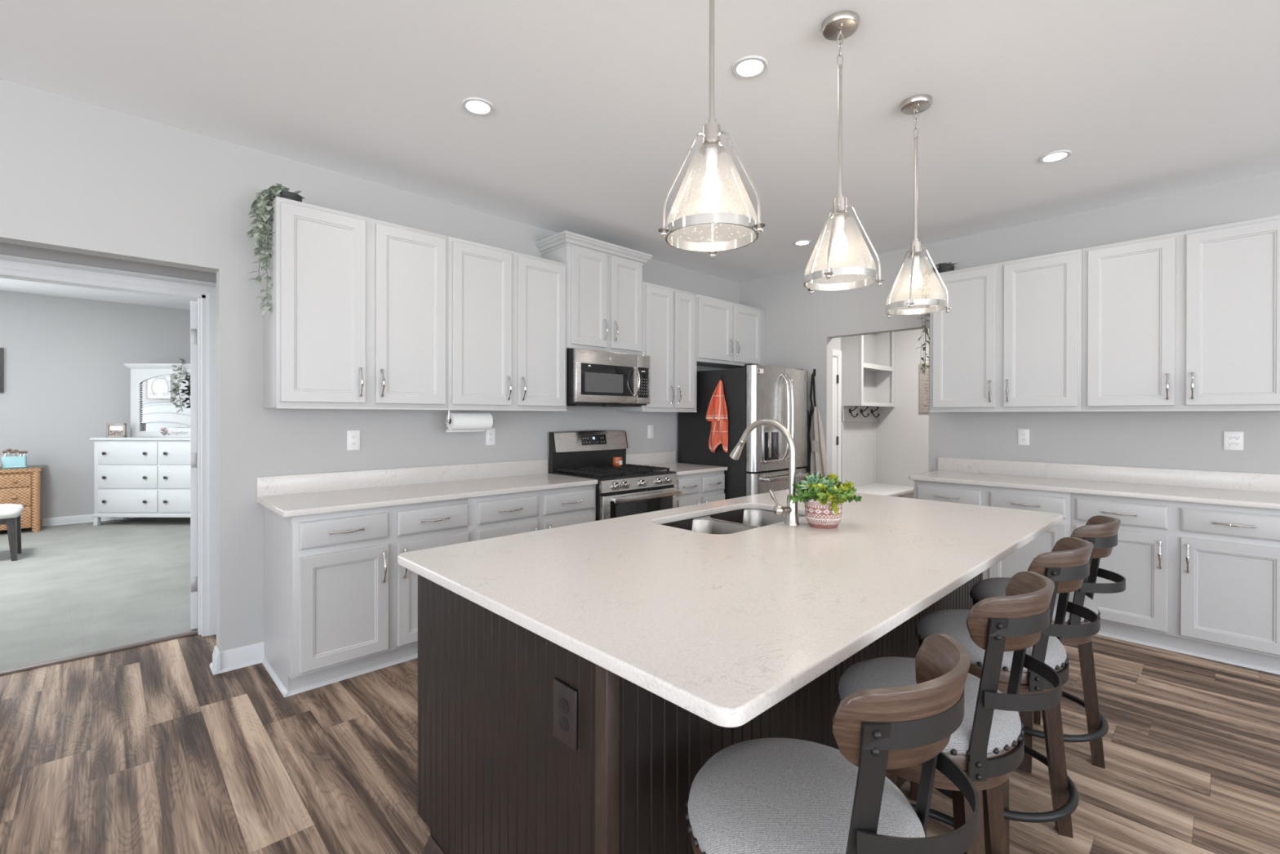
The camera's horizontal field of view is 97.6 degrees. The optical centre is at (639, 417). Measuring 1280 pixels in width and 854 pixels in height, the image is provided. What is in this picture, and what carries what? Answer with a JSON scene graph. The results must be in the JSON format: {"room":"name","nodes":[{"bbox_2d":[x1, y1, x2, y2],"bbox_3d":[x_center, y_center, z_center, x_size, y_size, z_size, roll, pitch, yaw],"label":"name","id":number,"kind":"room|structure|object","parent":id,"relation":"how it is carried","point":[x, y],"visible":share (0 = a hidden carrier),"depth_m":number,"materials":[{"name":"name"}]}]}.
{"room":"kitchen","nodes":[
{"label":"kitchen","id":0,"kind":"room"},
{"bbox_2d":[0,289,190,518],"bbox_3d":[-7.207,-0.079,6.960,5.300,2.829,0.120,0,0,-44],"label":"wall","id":1,"kind":"structure","parent":0,"point":[66,375],"depth_m":6.98,"materials":[{"name":"grey paint"}]},
{"bbox_2d":[0,347,4,392],"bbox_3d":[-7.624,-0.552,6.452,0.395,0.523,0.032,0,0,-44],"label":"picture","id":2,"kind":"object","parent":1,"relation":"attached to","point":[2,349],"visible":1,"depth_m":6.57,"materials":[{"name":"brown wood"}]},
{"bbox_2d":[42,514,133,526],"bbox_3d":[-7.158,1.283,6.909,5.100,0.105,0.030,0,0,-44],"label":"baseboard","id":3,"kind":"structure","parent":1,"relation":"attached to","point":[87,517],"depth_m":6.98,"materials":[{"name":"white paint"}]},
{"bbox_2d":[0,242,216,282],"bbox_3d":[-2.977,-0.063,3.265,4.100,2.829,0.110,0,0,-44],"label":"wall","id":4,"kind":"structure","parent":0,"point":[5,248],"depth_m":3.15,"materials":[{"name":"grey paint"}]},
{"bbox_2d":[0,253,216,636],"bbox_3d":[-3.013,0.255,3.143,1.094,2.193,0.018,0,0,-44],"label":"trim","id":5,"kind":"structure","parent":4,"relation":"attached to","point":[8,263],"depth_m":3.46,"materials":[{"name":"white paint"}]},
{"bbox_2d":[190,301,197,629],"bbox_3d":[-3.050,0.300,3.866,0.043,2.060,0.872,0,0,-36],"label":"door","id":6,"kind":"structure","parent":4,"relation":"in","point":[193,304],"depth_m":3.52,"materials":[{"name":"white paint"}]},
{"bbox_2d":[0,79,739,651],"bbox_3d":[-2.421,-0.061,2.887,9.620,2.829,0.115,0,0,-44],"label":"wall","id":7,"kind":"structure","parent":0,"point":[77,176],"depth_m":3.03,"materials":[{"name":"grey paint"}]},
{"bbox_2d":[209,644,220,675],"bbox_3d":[-2.280,1.301,3.006,0.030,0.105,0.145,0,0,-44],"label":"baseboard","id":8,"kind":"structure","parent":7,"relation":"attached to","point":[215,649],"depth_m":2.96,"materials":[{"name":"white paint"}]},
{"bbox_2d":[212,641,264,673],"bbox_3d":[-2.168,1.301,3.033,0.230,0.105,0.030,0,0,-44],"label":"baseboard","id":9,"kind":"structure","parent":7,"relation":"attached to","point":[239,657],"depth_m":3.04,"materials":[{"name":"white paint"}]},
{"bbox_2d":[346,430,359,450],"bbox_3d":[-1.756,0.141,3.438,0.075,0.122,0.008,0,0,-44],"label":"wall outlet","id":10,"kind":"object","parent":7,"relation":"attached to","point":[353,436],"visible":1,"depth_m":3.43,"materials":[{"name":"white plastic"}]},
{"bbox_2d":[351,435,356,439],"bbox_3d":[-1.756,0.121,3.438,0.033,0.027,0.008,0,0,-44],"label":"socket","id":11,"kind":"object","parent":10,"relation":"attached to","point":[353,437],"depth_m":3.44,"materials":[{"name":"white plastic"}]},
{"bbox_2d":[351,440,356,445],"bbox_3d":[-1.756,0.160,3.438,0.033,0.027,0.008,0,0,-44],"label":"socket","id":12,"kind":"object","parent":10,"relation":"attached to","point":[353,442],"depth_m":3.44,"materials":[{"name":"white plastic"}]},
{"bbox_2d":[262,196,448,409],"bbox_3d":[-1.628,-0.590,3.291,0.919,1.088,0.394,0,0,-44],"label":"upper cabinet","id":13,"kind":"object","parent":7,"relation":"attached to","point":[357,318],"visible":1,"depth_m":3.11,"materials":[{"name":"white paint"}]},
{"bbox_2d":[245,183,305,316],"bbox_3d":[-1.933,-0.873,2.984,0.268,0.712,0.206,0,0,-44],"label":"trailing plant","id":14,"kind":"object","parent":13,"relation":"on","point":[263,209],"visible":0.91,"depth_m":2.93,"materials":[{"name":"green plant"}]},
{"bbox_2d":[256,458,547,497],"bbox_3d":[-1.421,0.384,3.752,1.915,0.110,0.020,0,0,-44],"label":"backsplash","id":15,"kind":"structure","parent":7,"relation":"attached to","point":[268,486],"depth_m":3.57,"materials":[{"name":"white stone"}]},
{"bbox_2d":[485,427,495,444],"bbox_3d":[-1.087,0.140,4.079,0.075,0.122,0.008,0,0,-44],"label":"wall outlet","id":16,"kind":"object","parent":7,"relation":"attached to","point":[490,433],"visible":0.91,"depth_m":4.08,"materials":[{"name":"white plastic"}]},
{"bbox_2d":[448,235,566,411],"bbox_3d":[-0.965,-0.591,3.925,0.913,1.088,0.394,0,0,-44],"label":"upper cabinet","id":17,"kind":"object","parent":7,"relation":"attached to","point":[507,309],"visible":0.97,"depth_m":3.77,"materials":[{"name":"white paint"}]},
{"bbox_2d":[446,409,494,422],"bbox_3d":[-1.135,-0.005,3.775,0.345,0.083,0.032,0,0,-44],"label":"paper towel holder","id":18,"kind":"object","parent":17,"relation":"attached to","point":[448,420],"visible":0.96,"depth_m":3.66,"materials":[{"name":"silver metal"}]},
{"bbox_2d":[445,412,493,431],"bbox_3d":[-1.143,0.032,3.768,0.282,0.131,0.119,0,0,-44],"label":"paper towel roll","id":19,"kind":"object","parent":18,"relation":"hanging from","point":[460,421],"visible":1,"depth_m":3.73,"materials":[{"name":"white paper"}]},
{"bbox_2d":[535,230,652,355],"bbox_3d":[-0.354,-0.934,4.509,0.892,0.839,0.394,0,0,-44],"label":"upper cabinet","id":20,"kind":"object","parent":7,"relation":"attached to","point":[604,279],"visible":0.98,"depth_m":4.35,"materials":[{"name":"white paint"}]},
{"bbox_2d":[566,347,649,407],"bbox_3d":[-0.321,-0.295,4.478,0.762,0.424,0.488,0,0,-44],"label":"microwave","id":21,"kind":"object","parent":20,"relation":"attached to","point":[594,378],"visible":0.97,"depth_m":4.29,"materials":[{"name":"silver metal"}]},
{"bbox_2d":[647,425,653,438],"bbox_3d":[0.100,0.134,5.215,0.075,0.122,0.008,0,0,-44],"label":"light switch","id":22,"kind":"object","parent":7,"relation":"attached to","point":[650,428],"visible":1,"depth_m":5.21,"materials":[{"name":"white plastic"}]},
{"bbox_2d":[626,451,675,465],"bbox_3d":[0.098,0.384,5.207,0.672,0.110,0.020,0,0,-44],"label":"backsplash","id":23,"kind":"structure","parent":7,"relation":"attached to","point":[651,458],"depth_m":5.20,"materials":[{"name":"white stone"}]},
{"bbox_2d":[616,281,697,412],"bbox_3d":[0.178,-0.591,5.020,0.697,1.088,0.394,0,0,-44],"label":"upper cabinet","id":24,"kind":"object","parent":7,"relation":"attached to","point":[669,315],"visible":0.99,"depth_m":4.89,"materials":[{"name":"white paint"}]},
{"bbox_2d":[697,293,764,368],"bbox_3d":[0.830,-0.827,5.644,1.106,0.616,0.394,0,0,-44],"label":"upper cabinet","id":25,"kind":"object","parent":7,"relation":"attached to","point":[731,335],"visible":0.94,"depth_m":5.48,"materials":[{"name":"white paint"}]},
{"bbox_2d":[0,0,1279,309],"bbox_3d":[-0.628,-1.514,3.327,12.820,0.080,14.520,0,0,-44],"label":"ceiling","id":26,"kind":"structure","parent":0,"point":[599,105],"depth_m":2.58,"materials":[{"name":"white paint"}]},
{"bbox_2d":[461,97,494,115],"bbox_3d":[-0.767,-1.469,2.654,0.150,0.007,0.150,0,0,-44],"label":"recessed light","id":27,"kind":"object","parent":26,"relation":"in","point":[473,105],"visible":1,"depth_m":2.65,"materials":[{"name":"white paint"}]},
{"bbox_2d":[657,0,765,258],"bbox_3d":[0.205,-0.977,1.550,0.284,0.982,0.291,0,0,-44],"label":"pendant light","id":28,"kind":"object","parent":26,"relation":"hanging from","point":[711,190],"visible":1,"depth_m":1.55,"materials":[{"name":"silver metal"}]},
{"bbox_2d":[731,55,768,78],"bbox_3d":[0.461,-1.466,2.352,0.150,0.007,0.150,0,0,-44],"label":"recessed light","id":29,"kind":"object","parent":26,"relation":"in","point":[750,66],"visible":1,"depth_m":2.34,"materials":[{"name":"white paint"}]},
{"bbox_2d":[793,240,811,245],"bbox_3d":[1.369,-1.470,4.726,0.150,0.007,0.150,0,0,-44],"label":"recessed light","id":30,"kind":"object","parent":26,"relation":"in","point":[800,242],"visible":1,"depth_m":4.72,"materials":[{"name":"white paint"}]},
{"bbox_2d":[803,10,884,294],"bbox_3d":[0.759,-0.977,2.077,0.291,0.982,0.284,0,0,12],"label":"pendant light","id":31,"kind":"object","parent":26,"relation":"hanging from","point":[839,25],"visible":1,"depth_m":2.08,"materials":[{"name":"silver metal"}]},
{"bbox_2d":[885,94,951,318],"bbox_3d":[1.301,-0.978,2.603,0.291,0.982,0.284,0,0,12],"label":"pendant light","id":32,"kind":"object","parent":26,"relation":"hanging from","point":[917,104],"visible":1,"depth_m":2.60,"materials":[{"name":"silver metal"}]},
{"bbox_2d":[1038,150,1071,163],"bbox_3d":[2.335,-1.465,3.154,0.150,0.007,0.150,0,0,-44],"label":"recessed light","id":33,"kind":"object","parent":26,"relation":"in","point":[1056,156],"visible":1,"depth_m":3.15,"materials":[{"name":"white paint"}]},
{"bbox_2d":[0,517,1279,853],"bbox_3d":[-0.581,1.379,3.280,12.820,0.072,14.370,0,0,-44],"label":"floor","id":34,"kind":"structure","parent":0,"point":[141,749],"depth_m":2.34,"materials":[{"name":"brown wood"}]},
{"bbox_2d":[0,503,23,560],"bbox_3d":[-6.449,1.079,4.853,1.480,0.502,0.476,0,0,-44],"label":"upholstered bench","id":35,"kind":"object","parent":34,"relation":"on","point":[10,513],"visible":1,"depth_m":5.19,"materials":[{"name":"beige fabric"}]},
{"bbox_2d":[0,464,47,532],"bbox_3d":[-7.333,0.951,6.426,0.720,0.748,0.473,0,0,-44],"label":"chest","id":36,"kind":"object","parent":34,"relation":"on","point":[20,485],"visible":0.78,"depth_m":6.42,"materials":[{"name":"brown wicker"}]},
{"bbox_2d":[1,448,27,467],"bbox_3d":[-7.224,0.469,6.475,0.203,0.216,0.130,0,0,-44],"label":"caddy","id":37,"kind":"object","parent":36,"relation":"on","point":[11,461],"visible":1,"depth_m":6.44,"materials":[{"name":"teal ceramic"}]},
{"bbox_2d":[0,630,198,675],"bbox_3d":[-3.080,1.344,3.213,0.918,0.014,0.046,0,0,-44],"label":"trim","id":38,"kind":"structure","parent":34,"relation":"on","point":[195,632],"depth_m":3.18,"materials":[{"name":"grey wood"}]},
{"bbox_2d":[89,436,190,525],"bbox_3d":[-5.881,0.788,7.055,1.644,1.075,0.498,0,0,0],"label":"dresser","id":39,"kind":"object","parent":34,"relation":"on","point":[135,477],"visible":0.72,"depth_m":6.84,"materials":[{"name":"white paint"}]},
{"bbox_2d":[106,422,126,437],"bbox_3d":[-6.545,0.162,7.008,0.230,0.175,0.030,0,0,0],"label":"photo frame","id":40,"kind":"object","parent":39,"relation":"on","point":[113,429],"visible":1,"depth_m":7.01,"materials":[{"name":"wood"}]},
{"bbox_2d":[110,430,123,435],"bbox_3d":[-6.545,0.195,7.013,0.170,0.061,0.003,0,0,0],"label":"photo","id":41,"kind":"object","parent":40,"relation":"attached to","point":[112,432],"depth_m":7.01},
{"bbox_2d":[124,363,190,436],"bbox_3d":[-5.895,-0.214,7.129,1.270,0.930,0.085,0,0,0],"label":"dresser mirror","id":42,"kind":"object","parent":39,"relation":"on","point":[152,409],"visible":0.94,"depth_m":7.14,"materials":[{"name":"white paint"}]},
{"bbox_2d":[168,358,190,413],"bbox_3d":[-5.804,-0.392,7.021,0.254,0.688,0.111,0,0,0],"label":"swag","id":43,"kind":"object","parent":42,"relation":"hanging from","point":[174,390],"visible":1,"depth_m":7.04,"materials":[{"name":"grey plant"}]},
{"bbox_2d":[160,427,190,437],"bbox_3d":[-5.820,0.189,7.026,0.400,0.124,0.049,0,0,0],"label":"sign","id":44,"kind":"object","parent":39,"relation":"on","point":[164,432],"visible":1,"depth_m":7.03,"materials":[{"name":"white paint"}]},
{"bbox_2d":[160,427,167,435],"bbox_3d":[-5.972,0.177,7.029,0.090,0.101,0.017,0,0,0],"label":"flower","id":45,"kind":"object","parent":44,"relation":"on","point":[163,431],"depth_m":7.02,"materials":[{"name":"white plant"}]},
{"bbox_2d":[262,497,468,697],"bbox_3d":[-1.539,0.912,3.187,0.922,0.884,0.672,0,0,-44],"label":"base cabinet","id":46,"kind":"object","parent":34,"relation":"on","point":[340,604],"visible":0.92,"depth_m":2.88,"materials":[{"name":"white paint"}]},
{"bbox_2d":[467,484,595,542],"bbox_3d":[-0.854,0.912,3.842,0.972,0.884,0.672,0,0,-44],"label":"base cabinet","id":47,"kind":"object","parent":34,"relation":"on","point":[494,516],"visible":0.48,"depth_m":3.58,"materials":[{"name":"white paint"}]},
{"bbox_2d":[256,458,598,517],"bbox_3d":[-1.204,0.400,3.526,1.915,0.140,0.648,0,0,-44],"label":"countertop","id":48,"kind":"structure","parent":47,"relation":"on","point":[308,494],"depth_m":3.41,"materials":[{"name":"white stone"}]},
{"bbox_2d":[548,430,681,520],"bbox_3d":[-0.195,0.721,4.425,0.775,1.226,0.722,0,0,-44],"label":"gas range","id":49,"kind":"object","parent":34,"relation":"on","point":[628,489],"visible":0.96,"depth_m":4.37,"materials":[{"name":"silver metal"}]},
{"bbox_2d":[548,470,675,480],"bbox_3d":[-0.217,0.440,4.449,0.775,0.017,0.655,0,0,-44],"label":"cooktop","id":50,"kind":"object","parent":49,"relation":"in","point":[636,475],"depth_m":4.22,"materials":[{"name":"black metal"}]},
{"bbox_2d":[612,456,622,466],"bbox_3d":[-0.185,0.363,4.586,0.082,0.079,0.084,0,0,-44],"label":"jar candle","id":51,"kind":"object","parent":49,"relation":"on","point":[617,460],"visible":1,"depth_m":4.55,"materials":[{"name":"orange glass"}]},
{"bbox_2d":[612,459,622,466],"bbox_3d":[-0.185,0.373,4.587,0.082,0.060,0.082,0,0,-44],"label":"jar","id":52,"kind":"object","parent":51,"relation":"on","point":[616,463],"depth_m":4.55,"materials":[{"name":"orange glass"}]},
{"bbox_2d":[673,470,724,507],"bbox_3d":[0.322,0.911,4.968,0.664,0.884,0.672,0,0,-44],"label":"base cabinet","id":53,"kind":"object","parent":34,"relation":"on","point":[709,486],"visible":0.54,"depth_m":4.77,"materials":[{"name":"white paint"}]},
{"bbox_2d":[626,451,727,475],"bbox_3d":[0.316,0.400,4.980,0.672,0.140,0.648,0,0,-44],"label":"countertop","id":54,"kind":"structure","parent":53,"relation":"on","point":[664,459],"depth_m":5.08,"materials":[{"name":"white stone"}]},
{"bbox_2d":[417,508,982,853],"bbox_3d":[0.510,0.918,2.284,2.500,0.884,0.945,0,0,-44],"label":"kitchen island","id":55,"kind":"object","parent":34,"relation":"on","point":[495,776],"visible":0.24,"depth_m":1.35,"materials":[{"name":"brown wood"}]},
{"bbox_2d":[553,678,577,751],"bbox_3d":[-0.161,0.634,1.197,0.008,0.125,0.082,0,0,-44],"label":"wall outlet","id":56,"kind":"object","parent":55,"relation":"attached to","point":[565,697],"visible":1,"depth_m":1.19,"materials":[{"name":"brown plastic"}]},
{"bbox_2d":[559,697,568,713],"bbox_3d":[-0.161,0.614,1.197,0.008,0.027,0.033,0,0,-44],"label":"socket","id":57,"kind":"object","parent":56,"relation":"attached to","point":[563,702],"depth_m":1.19,"materials":[{"name":"brown plastic"}]},
{"bbox_2d":[559,715,568,731],"bbox_3d":[-0.161,0.653,1.197,0.008,0.027,0.033,0,0,-44],"label":"socket","id":58,"kind":"object","parent":56,"relation":"attached to","point":[563,720],"depth_m":1.19,"materials":[{"name":"brown plastic"}]},
{"bbox_2d":[397,488,1062,727],"bbox_3d":[0.584,0.461,2.211,2.532,0.030,1.356,0,0,-44],"label":"island countertop","id":59,"kind":"structure","parent":55,"relation":"on","point":[723,628],"depth_m":1.52,"materials":[{"name":"white stone"}]},
{"bbox_2d":[691,508,804,533],"bbox_3d":[0.436,0.579,2.520,0.830,0.207,0.474,0,0,-44],"label":"sink","id":60,"kind":"object","parent":59,"relation":"in","point":[753,518],"visible":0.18,"depth_m":2.63,"materials":[{"name":"metal"}]},
{"bbox_2d":[729,418,799,525],"bbox_3d":[0.507,0.226,2.417,0.143,0.439,0.350,0,0,-44],"label":"kitchen faucet","id":61,"kind":"object","parent":59,"relation":"on","point":[790,509],"visible":0.97,"depth_m":2.33,"materials":[{"name":"silver metal"}]},
{"bbox_2d":[804,497,842,528],"bbox_3d":[0.750,0.387,2.294,0.153,0.119,0.153,0,0,-44],"label":"pot","id":62,"kind":"object","parent":59,"relation":"on","point":[826,514],"depth_m":2.23,"materials":[{"name":"ceramic"}]},
{"bbox_2d":[786,471,862,528],"bbox_3d":[0.753,0.331,2.291,0.266,0.230,0.255,0,0,35],"label":"succulents","id":63,"kind":"object","parent":59,"relation":"on","point":[824,497],"visible":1,"depth_m":2.24,"materials":[{"name":"green plant"}]},
{"bbox_2d":[678,363,808,499],"bbox_3d":[1.032,0.444,5.401,0.905,1.820,0.971,0,0,-44],"label":"refrigerator","id":64,"kind":"object","parent":34,"relation":"on","point":[753,393],"visible":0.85,"depth_m":5.02,"materials":[{"name":"silver metal"}]},
{"bbox_3d":[0.728,-0.361,5.037,0.036,0.060,0.022,0,0,-44],"label":"hook","id":65,"kind":"object","parent":64,"relation":"attached to","visible":0},
{"bbox_2d":[706,379,728,453],"bbox_3d":[0.686,-0.004,5.056,0.056,0.661,0.266,0,0,-44],"label":"dish towel","id":66,"kind":"object","parent":65,"relation":"hanging from","point":[717,411],"visible":1,"depth_m":5.03,"materials":[{"name":"fabric"}]},
{"bbox_2d":[684,633,978,853],"bbox_3d":[0.315,0.878,1.060,0.497,0.968,0.533,0,0,-19],"label":"counter stool","id":67,"kind":"object","parent":34,"relation":"on","point":[762,795],"visible":1,"depth_m":0.97,"materials":[{"name":"grey fabric"}]},
{"bbox_2d":[688,737,924,853],"bbox_3d":[0.309,0.741,1.077,0.433,0.076,0.433,0,0,-44],"label":"seat cushion","id":68,"kind":"object","parent":67,"relation":"on","point":[762,795],"depth_m":1.04,"materials":[{"name":"grey fabric"}]},
{"bbox_2d":[853,483,913,498],"bbox_3d":[2.811,1.104,6.654,1.248,0.500,0.585,0,0,-44],"label":"bench","id":69,"kind":"object","parent":34,"relation":"on","point":[882,489],"visible":0.27,"depth_m":6.64,"materials":[{"name":"white paint"}]},
{"bbox_2d":[835,571,1062,853],"bbox_3d":[0.768,0.878,1.484,0.497,0.968,0.536,0,0,-23],"label":"counter stool","id":70,"kind":"object","parent":34,"relation":"on","point":[985,745],"visible":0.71,"depth_m":1.30,"materials":[{"name":"brown wood"}]},
{"bbox_2d":[838,656,1021,754],"bbox_3d":[0.761,0.741,1.502,0.433,0.076,0.433,0,0,-44],"label":"seat cushion","id":71,"kind":"object","parent":70,"relation":"on","point":[1002,735],"depth_m":1.40,"materials":[{"name":"grey fabric"}]},
{"bbox_2d":[913,480,1071,579],"bbox_3d":[2.602,0.917,4.107,0.672,0.884,0.973,0,0,-44],"label":"base cabinet","id":72,"kind":"object","parent":34,"relation":"on","point":[1057,502],"visible":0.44,"depth_m":3.78,"materials":[{"name":"white paint"}]},
{"bbox_2d":[909,457,1279,509],"bbox_3d":[2.942,0.407,3.773,0.648,0.140,1.945,0,0,-44],"label":"countertop","id":73,"kind":"structure","parent":72,"relation":"on","point":[1253,490],"depth_m":3.69,"materials":[{"name":"white stone"}]},
{"bbox_2d":[909,537,1099,853],"bbox_3d":[1.207,0.878,1.903,0.497,0.968,0.546,0,0,-44],"label":"counter stool","id":74,"kind":"object","parent":34,"relation":"on","point":[1067,565],"visible":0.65,"depth_m":1.75,"materials":[{"name":"brown wood"}]},
{"bbox_2d":[916,608,1066,671],"bbox_3d":[1.191,0.741,1.921,0.433,0.076,0.433,0,0,-44],"label":"seat cushion","id":75,"kind":"object","parent":74,"relation":"on","point":[951,622],"depth_m":1.81,"materials":[{"name":"grey fabric"}]},
{"bbox_2d":[969,515,1125,773],"bbox_3d":[1.648,0.877,2.318,0.497,0.968,0.546,0,0,-44],"label":"counter stool","id":76,"kind":"object","parent":34,"relation":"on","point":[1101,531],"visible":0.42,"depth_m":2.18,"materials":[{"name":"brown wood"}]},
{"bbox_2d":[971,577,1098,622],"bbox_3d":[1.631,0.741,2.336,0.433,0.076,0.433,0,0,-44],"label":"seat cushion","id":77,"kind":"object","parent":76,"relation":"on","point":[990,587],"depth_m":2.31,"materials":[{"name":"grey fabric"}]},
{"bbox_2d":[1071,493,1279,674],"bbox_3d":[3.268,0.920,3.412,0.672,0.884,0.950,0,0,-44],"label":"base cabinet","id":78,"kind":"object","parent":34,"relation":"on","point":[1202,580],"visible":0.96,"depth_m":3.15,"materials":[{"name":"white paint"}]},
{"bbox_2d":[832,337,840,357],"bbox_3d":[2.312,-0.061,6.660,2.205,2.829,0.120,0,0,-44],"label":"wall","id":79,"kind":"structure","parent":0,"point":[836,341],"depth_m":6.58,"materials":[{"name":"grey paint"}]},
{"bbox_2d":[831,357,839,475],"bbox_3d":[1.990,0.324,6.255,0.910,2.040,0.022,0,0,-44],"label":"door","id":80,"kind":"structure","parent":79,"relation":"in","point":[835,376],"depth_m":6.53,"materials":[{"name":"white paint"}]},
{"bbox_2d":[832,348,841,484],"bbox_3d":[1.986,0.281,6.254,1.093,2.145,0.018,0,0,-44],"label":"trim","id":81,"kind":"structure","parent":79,"relation":"attached to","point":[836,353],"depth_m":6.58,"materials":[{"name":"white paint"}]},
{"bbox_2d":[841,405,877,487],"bbox_3d":[2.729,0.359,6.956,0.948,0.988,0.032,0,0,-44],"label":"beadboard panel","id":82,"kind":"object","parent":79,"relation":"attached to","point":[859,433],"visible":0.83,"depth_m":6.95,"materials":[{"name":"white paint"}]},
{"bbox_2d":[848,405,857,417],"bbox_3d":[2.558,-0.066,6.696,0.060,0.143,0.105,0,0,-44],"label":"coat hook","id":83,"kind":"object","parent":82,"relation":"attached to","point":[850,409],"visible":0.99,"depth_m":6.71,"materials":[{"name":"brown metal"}]},
{"bbox_2d":[860,406,869,417],"bbox_3d":[2.775,-0.066,6.903,0.060,0.143,0.105,0,0,-44],"label":"coat hook","id":84,"kind":"object","parent":82,"relation":"attached to","point":[861,410],"visible":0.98,"depth_m":6.91,"materials":[{"name":"brown metal"}]},
{"bbox_2d":[871,406,879,417],"bbox_3d":[2.991,-0.066,7.111,0.060,0.143,0.105,0,0,-44],"label":"coat hook","id":85,"kind":"object","parent":82,"relation":"attached to","point":[872,411],"visible":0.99,"depth_m":7.12,"materials":[{"name":"brown metal"}]},
{"bbox_2d":[840,331,895,406],"bbox_3d":[2.807,-0.659,6.873,0.950,1.050,0.253,0,0,-44],"label":"cubby shelf","id":86,"kind":"object","parent":79,"relation":"attached to","point":[868,361],"visible":0.66,"depth_m":7.07,"materials":[{"name":"white paint"}]},
{"bbox_2d":[876,328,928,486],"bbox_3d":[4.161,-0.057,6.236,0.120,2.829,3.050,0,0,-44],"label":"wall","id":87,"kind":"structure","parent":0,"point":[902,430],"depth_m":7.03,"materials":[{"name":"grey paint"}]},
{"bbox_2d":[919,363,928,412],"bbox_3d":[3.529,-0.357,6.793,0.023,0.600,0.270,0,0,-44],"label":"wall sign","id":88,"kind":"object","parent":87,"relation":"attached to","point":[923,380],"visible":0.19,"depth_m":6.84,"materials":[{"name":"beige wood"}]},
{"bbox_2d":[739,170,1279,480],"bbox_3d":[3.903,-0.051,3.321,0.115,2.829,8.235,0,0,-44],"label":"wall","id":89,"kind":"structure","parent":0,"point":[801,326],"depth_m":4.16,"materials":[{"name":"grey paint"}]},
{"bbox_2d":[929,248,1082,412],"bbox_3d":[2.723,-0.585,4.184,0.394,1.088,0.952,0,0,-44],"label":"upper cabinet","id":90,"kind":"object","parent":89,"relation":"attached to","point":[1010,339],"visible":0.97,"depth_m":4.02,"materials":[{"name":"white paint"}]},
{"bbox_2d":[915,262,957,375],"bbox_3d":[2.381,-0.782,4.490,0.179,0.889,0.297,0,0,-44],"label":"trailing plant","id":91,"kind":"object","parent":90,"relation":"on","point":[942,267],"visible":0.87,"depth_m":4.52,"materials":[{"name":"green plant"}]},
{"bbox_2d":[1017,428,1029,444],"bbox_3d":[2.917,0.149,4.262,0.008,0.122,0.075,0,0,-44],"label":"wall outlet","id":92,"kind":"object","parent":89,"relation":"attached to","point":[1023,433],"visible":1,"depth_m":4.26,"materials":[{"name":"white plastic"}]},
{"bbox_2d":[937,457,1279,493],"bbox_3d":[3.169,0.392,3.990,0.020,0.110,1.945,0,0,-44],"label":"backsplash","id":93,"kind":"structure","parent":89,"relation":"attached to","point":[1252,482],"depth_m":3.83,"materials":[{"name":"white stone"}]},
{"bbox_2d":[1081,214,1279,411],"bbox_3d":[3.381,-0.582,3.497,0.394,1.088,0.950,0,0,-44],"label":"upper cabinet","id":94,"kind":"object","parent":89,"relation":"attached to","point":[1189,320],"visible":1,"depth_m":3.40,"materials":[{"name":"white paint"}]},
{"bbox_2d":[1223,431,1243,450],"bbox_3d":[3.675,0.146,3.470,0.008,0.116,0.085,0,0,-44],"label":"wall outlet","id":95,"kind":"object","parent":89,"relation":"attached to","point":[1233,440],"visible":1,"depth_m":3.47,"materials":[{"name":"white plastic"}]},
{"bbox_2d":[1226,435,1233,439],"bbox_3d":[3.664,0.126,3.481,0.008,0.027,0.033,0,0,-44],"label":"socket","id":96,"kind":"object","parent":95,"relation":"attached to","point":[1228,437],"depth_m":3.48,"materials":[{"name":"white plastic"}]},
{"bbox_2d":[1226,441,1233,445],"bbox_3d":[3.664,0.165,3.481,0.008,0.027,0.033,0,0,-44],"label":"socket","id":97,"kind":"object","parent":95,"relation":"attached to","point":[1228,443],"depth_m":3.48,"materials":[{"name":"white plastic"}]},
{"bbox_2d":[1233,435,1240,439],"bbox_3d":[3.685,0.126,3.459,0.008,0.027,0.033,0,0,-44],"label":"socket","id":98,"kind":"object","parent":95,"relation":"attached to","point":[1235,437],"depth_m":3.46,"materials":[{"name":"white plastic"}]},
{"bbox_2d":[1233,441,1240,446],"bbox_3d":[3.685,0.165,3.459,0.008,0.027,0.033,0,0,-44],"label":"socket","id":99,"kind":"object","parent":95,"relation":"attached to","point":[1235,443],"depth_m":3.46,"materials":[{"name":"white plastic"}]},
{"bbox_3d":[1.704,-0.440,5.502,0.042,0.070,0.024,0,0,-44],"label":"wall hook","id":100,"kind":"object","parent":89,"relation":"attached to","visible":0},
{"bbox_2d":[803,374,826,476],"bbox_3d":[1.702,0.103,5.470,0.066,1.048,0.248,0,0,-44],"label":"apron","id":101,"kind":"object","parent":100,"relation":"hanging from","point":[816,456],"visible":0.83,"depth_m":5.46,"materials":[{"name":"beige fabric"}]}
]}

